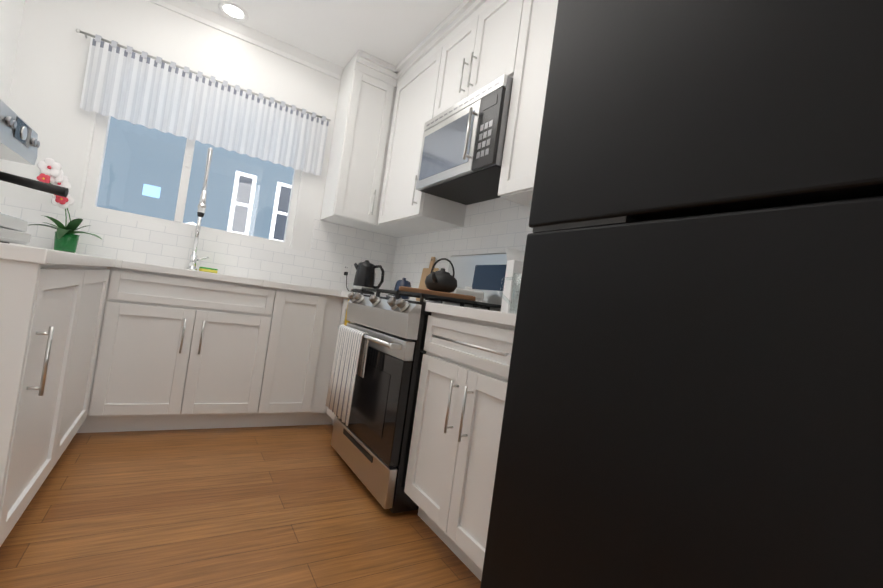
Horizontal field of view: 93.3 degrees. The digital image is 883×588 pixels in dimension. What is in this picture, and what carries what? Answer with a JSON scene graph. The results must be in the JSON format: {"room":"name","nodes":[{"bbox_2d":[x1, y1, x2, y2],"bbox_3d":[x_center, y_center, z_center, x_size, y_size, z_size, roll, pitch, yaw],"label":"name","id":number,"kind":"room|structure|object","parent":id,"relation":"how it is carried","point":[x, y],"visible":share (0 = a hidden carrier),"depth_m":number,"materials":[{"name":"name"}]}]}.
{"room":"kitchen","nodes":[
{"label":"kitchen","id":0,"kind":"room"},
{"bbox_2d":[0,0,24,104],"bbox_3d":[-1.262,-0.582,0.228,0.120,2.650,5.110,9,-2,-32],"label":"wall","id":1,"kind":"structure","parent":0,"point":[11,13],"depth_m":2.25,"materials":[{"name":"white paint"}]},
{"bbox_2d":[0,0,340,251],"bbox_3d":[-1.476,-0.535,3.033,2.480,2.650,0.120,9,-2,-32],"label":"wall","id":2,"kind":"structure","parent":0,"point":[46,89],"depth_m":2.54,"materials":[{"name":"white paint"}]},
{"bbox_2d":[78,111,302,248],"bbox_3d":[-1.627,-0.910,2.901,1.260,0.975,0.088,9,-2,-32],"label":"window","id":3,"kind":"structure","parent":2,"relation":"in","point":[93,168],"depth_m":2.80,"materials":[{"name":"white"}]},
{"bbox_2d":[0,196,395,296],"bbox_3d":[-1.450,-0.478,2.977,2.479,0.700,0.007,9,-2,-32],"label":"backsplash","id":4,"kind":"structure","parent":2,"relation":"attached to","point":[332,244],"depth_m":2.93,"materials":[{"name":"white tile"}]},
{"bbox_2d":[76,29,330,121],"bbox_3d":[-1.510,-1.438,2.849,1.516,0.038,0.066,9,-2,-32],"label":"curtain rod","id":5,"kind":"object","parent":2,"relation":"attached to","point":[115,44],"visible":1,"depth_m":2.75,"materials":[{"name":"silver metal"}]},
{"bbox_2d":[80,37,328,174],"bbox_3d":[-1.504,-1.213,2.841,1.435,0.436,0.040,9,-2,-32],"label":"curtain valance","id":6,"kind":"object","parent":5,"relation":"hanging from","point":[120,83],"visible":1,"depth_m":2.77,"materials":[{"name":"white fabric"}]},
{"bbox_2d":[147,0,342,79],"bbox_3d":[-1.541,-1.850,2.814,1.795,0.075,0.055,9,-2,-32],"label":"crown molding","id":7,"kind":"structure","parent":2,"relation":"attached to","point":[193,11],"depth_m":2.93,"materials":[{"name":"white wood"}]},
{"bbox_2d":[341,263,350,291],"bbox_3d":[-0.703,-0.130,3.274,0.088,0.224,0.302,9,-2,-32],"label":"electrical outlet plate","id":8,"kind":"object","parent":2,"relation":"attached to","point":[345,271],"visible":0.98,"depth_m":3.39,"materials":[{"name":"white plastic"}]},
{"bbox_2d":[388,197,532,300],"bbox_3d":[0.237,-0.256,2.575,0.007,0.700,2.430,9,-2,-32],"label":"backsplash","id":9,"kind":"structure","parent":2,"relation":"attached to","point":[499,225],"depth_m":2.70,"materials":[{"name":"white tile"}]},
{"bbox_2d":[0,424,480,587],"bbox_3d":[-0.354,0.929,0.874,2.720,0.060,5.110,9,-2,-32],"label":"floor","id":10,"kind":"structure","parent":0,"point":[298,506],"depth_m":1.56,"materials":[{"name":"brown wood"}]},
{"bbox_2d":[0,260,87,546],"bbox_3d":[-1.534,0.300,1.171,0.637,0.880,0.653,9,-2,-32],"label":"base cabinet","id":11,"kind":"object","parent":10,"relation":"on","point":[40,303],"depth_m":1.19,"materials":[{"name":"white wood"}]},
{"bbox_2d":[0,242,123,267],"bbox_3d":[-1.765,-0.182,1.697,0.677,0.040,1.877,9,-2,-32],"label":"countertop","id":12,"kind":"structure","parent":11,"relation":"on","point":[22,254],"depth_m":1.08,"materials":[{"name":"white stone"}]},
{"bbox_2d":[0,99,68,244],"bbox_3d":[-1.385,-0.414,1.178,0.516,0.493,0.332,9,-2,-32],"label":"espresso machine","id":13,"kind":"object","parent":12,"relation":"on","point":[19,142],"visible":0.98,"depth_m":1.25,"materials":[{"name":"silver metal"}]},
{"bbox_2d":[28,158,100,252],"bbox_3d":[-2.113,-0.487,2.351,0.360,0.502,0.234,9,-2,-32],"label":"orchid plant","id":14,"kind":"object","parent":12,"relation":"on","point":[66,238],"visible":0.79,"depth_m":2.35,"materials":[{"name":"green plant"}]},
{"bbox_2d":[56,264,127,462],"bbox_3d":[-1.809,0.276,1.673,0.697,0.880,0.733,9,-2,-32],"label":"base cabinet","id":15,"kind":"object","parent":10,"relation":"on","point":[91,344],"depth_m":2.04,"materials":[{"name":"white wood"}]},
{"bbox_2d":[104,268,287,431],"bbox_3d":[-1.544,0.338,2.607,0.861,0.880,0.612,9,-2,-32],"label":"base cabinet","id":16,"kind":"object","parent":10,"relation":"on","point":[191,354],"depth_m":2.35,"materials":[{"name":"white wood"}]},
{"bbox_2d":[124,261,339,295],"bbox_3d":[-1.050,-0.051,2.877,1.797,0.040,0.632,9,-2,-32],"label":"countertop","id":17,"kind":"structure","parent":16,"relation":"on","point":[136,267],"depth_m":2.40,"materials":[{"name":"white stone"}]},
{"bbox_2d":[189,188,207,267],"bbox_3d":[-1.536,-0.396,2.684,0.118,0.500,0.254,9,-2,-32],"label":"faucet","id":18,"kind":"object","parent":17,"relation":"on","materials":[{"name":"silver metal"}]},
{"bbox_2d":[268,292,327,425],"bbox_3d":[-1.125,0.403,2.868,0.380,0.880,0.612,9,-2,-32],"label":"base cabinet","id":19,"kind":"object","parent":10,"relation":"on","point":[306,316],"depth_m":2.66,"materials":[{"name":"white wood"}]},
{"bbox_2d":[320,296,353,424],"bbox_3d":[-0.369,0.504,2.767,0.622,0.880,0.402,9,-2,-32],"label":"base cabinet","id":20,"kind":"object","parent":10,"relation":"on","point":[329,416],"depth_m":2.78,"materials":[{"name":"white wood"}]},
{"bbox_2d":[344,299,349,325],"bbox_3d":[-0.582,0.186,2.601,0.025,0.302,0.080,9,-2,-32],"label":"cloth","id":21,"kind":"object","parent":20,"relation":"hanging from","point":[345,323],"visible":0.19,"depth_m":2.61,"materials":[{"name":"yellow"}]},
{"bbox_2d":[340,292,419,301],"bbox_3d":[-0.302,0.048,2.758,0.637,0.040,0.362,9,-2,-32],"label":"countertop","id":22,"kind":"structure","parent":20,"relation":"on","point":[345,294],"depth_m":2.66,"materials":[{"name":"white stone"}]},
{"bbox_2d":[351,260,384,294],"bbox_3d":[-0.543,-0.122,3.054,0.209,0.246,0.170,9,-2,-32],"label":"kettle","id":23,"kind":"object","parent":22,"relation":"on","point":[365,275],"visible":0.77,"depth_m":2.99,"materials":[{"name":"black metal"}]},
{"bbox_2d":[394,278,410,299],"bbox_3d":[-0.254,-0.038,2.743,0.110,0.140,0.110,9,-2,-32],"label":"jar","id":24,"kind":"object","parent":22,"relation":"on","point":[404,282],"visible":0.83,"depth_m":2.70,"materials":[{"name":"blue ceramic"}]},
{"bbox_2d":[416,257,438,300],"bbox_3d":[-0.095,-0.107,3.008,0.050,0.334,0.210,9,-2,-32],"label":"paddle cutting board","id":25,"kind":"object","parent":22,"relation":"on","point":[425,273],"visible":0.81,"depth_m":3.03,"materials":[{"name":"brown wood"}]},
{"bbox_2d":[331,253,506,512],"bbox_3d":[-0.093,0.340,2.235,0.758,1.250,0.764,9,-2,-32],"label":"stove","id":26,"kind":"object","parent":10,"relation":"on","point":[370,443],"visible":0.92,"depth_m":1.90,"materials":[{"name":"silver metal"}]},
{"bbox_2d":[326,325,368,425],"bbox_3d":[-0.489,0.400,2.146,0.055,0.449,0.346,9,-2,-32],"label":"dish towel","id":27,"kind":"object","parent":26,"relation":"hanging from","point":[350,357],"visible":0.98,"depth_m":2.09,"materials":[{"name":"white fabric"}]},
{"bbox_2d":[399,286,475,300],"bbox_3d":[-0.026,0.000,2.092,0.370,0.024,0.210,8,-2,-4],"label":"cutting board","id":28,"kind":"object","parent":26,"relation":"on","point":[438,293],"visible":0.88,"depth_m":1.99,"materials":[{"name":"brown wood"}]},
{"bbox_2d":[425,258,456,292],"bbox_3d":[-0.004,-0.098,2.112,0.187,0.174,0.168,9,-2,-32],"label":"teapot","id":29,"kind":"object","parent":28,"relation":"on","point":[442,280],"visible":0.94,"depth_m":2.06,"materials":[{"name":"grey metal"}]},
{"bbox_2d":[451,286,486,302],"bbox_3d":[0.144,0.000,2.297,0.200,0.080,0.110,8,-2,-12],"label":"butter dish","id":30,"kind":"object","parent":26,"relation":"on","point":[478,295],"visible":0.58,"depth_m":2.26,"materials":[{"name":"white ceramic"}]},
{"bbox_2d":[404,312,514,580],"bbox_3d":[0.321,0.568,1.646,0.622,0.880,0.682,9,-2,-32],"label":"base cabinet","id":31,"kind":"object","parent":10,"relation":"on","point":[459,410],"depth_m":1.49,"materials":[{"name":"white wood"}]},
{"bbox_2d":[425,302,516,327],"bbox_3d":[0.377,0.112,1.654,0.637,0.040,0.682,9,-2,-32],"label":"countertop","id":32,"kind":"structure","parent":31,"relation":"on","point":[485,316],"depth_m":1.48,"materials":[{"name":"white stone"}]},
{"bbox_2d":[500,273,521,313],"bbox_3d":[0.271,0.002,1.375,0.107,0.130,0.133,9,-2,-32],"label":"glass jug","id":33,"kind":"object","parent":32,"relation":"on","point":[513,293],"visible":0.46,"depth_m":1.37,"materials":[{"name":"white"}]},
{"bbox_2d":[500,248,524,313],"bbox_3d":[0.376,-0.057,1.966,0.150,0.308,0.113,8,-2,-16],"label":"carton","id":34,"kind":"object","parent":32,"relation":"on","point":[515,259],"visible":0.27,"depth_m":1.91,"materials":[{"name":"white cardboard"}]},
{"bbox_2d":[480,0,882,587],"bbox_3d":[0.712,0.098,1.000,0.732,1.882,0.769,9,-2,-32],"label":"fridge","id":35,"kind":"object","parent":10,"relation":"on","point":[694,396],"visible":1,"depth_m":0.74,"materials":[{"name":"black metal"}]},
{"bbox_2d":[187,0,463,68],"bbox_3d":[0.016,-1.755,0.947,2.720,0.060,5.110,9,-2,-32],"label":"ceiling","id":36,"kind":"structure","parent":0,"point":[340,33],"depth_m":2.73,"materials":[{"name":"white paint"}]},
{"bbox_2d":[218,1,248,21],"bbox_3d":[-1.373,-1.862,2.750,0.183,0.007,0.183,7,-2,34],"label":"recessed light","id":37,"kind":"object","parent":36,"relation":"in","point":[233,11],"visible":1,"depth_m":2.72,"materials":[{"name":"white plastic"}]},
{"bbox_3d":[0.924,-0.244,1.593,0.120,2.650,5.110,9,-2,-32],"label":"wall","id":38,"kind":"structure","parent":0,"visible":0},
{"bbox_2d":[320,50,391,230],"bbox_3d":[-0.613,-1.142,3.201,0.350,1.198,0.430,9,-2,-32],"label":"upper cabinet","id":39,"kind":"object","parent":38,"relation":"attached to","point":[386,111],"depth_m":3.09,"materials":[{"name":"white wood"}]},
{"bbox_2d":[368,21,466,235],"bbox_3d":[-0.124,-1.082,2.965,0.415,1.198,0.698,9,-2,-32],"label":"upper cabinet","id":40,"kind":"object","parent":38,"relation":"attached to","point":[398,206],"depth_m":2.88,"materials":[{"name":"white wood"}]},
{"bbox_2d":[432,0,519,117],"bbox_3d":[0.325,-1.322,2.370,0.347,0.632,0.761,9,-2,-32],"label":"upper cabinet","id":41,"kind":"object","parent":38,"relation":"attached to","point":[476,46],"depth_m":2.29,"materials":[{"name":"white wood"}]},
{"bbox_2d":[416,74,512,204],"bbox_3d":[0.214,-0.802,2.330,0.440,0.422,0.752,9,-2,-32],"label":"microwave","id":42,"kind":"object","parent":41,"relation":"attached to","point":[462,149],"visible":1,"depth_m":2.17,"materials":[{"name":"silver metal"}]},
{"bbox_2d":[498,0,557,206],"bbox_3d":[0.599,-1.012,1.853,0.347,1.198,0.435,9,-2,-32],"label":"upper cabinet","id":43,"kind":"object","parent":38,"relation":"attached to","point":[532,43],"depth_m":1.86,"materials":[{"name":"white wood"}]},
{"label":"outside","id":44,"kind":"structure","parent":0,"visible":0},
{"bbox_2d":[96,116,293,241],"bbox_3d":[-2.527,-1.289,5.704,10.000,6.000,0.760,9,-2,-32],"label":"house","id":45,"kind":"structure","parent":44,"point":[174,147],"depth_m":5.55,"materials":[{"name":"blue"}]}
]}

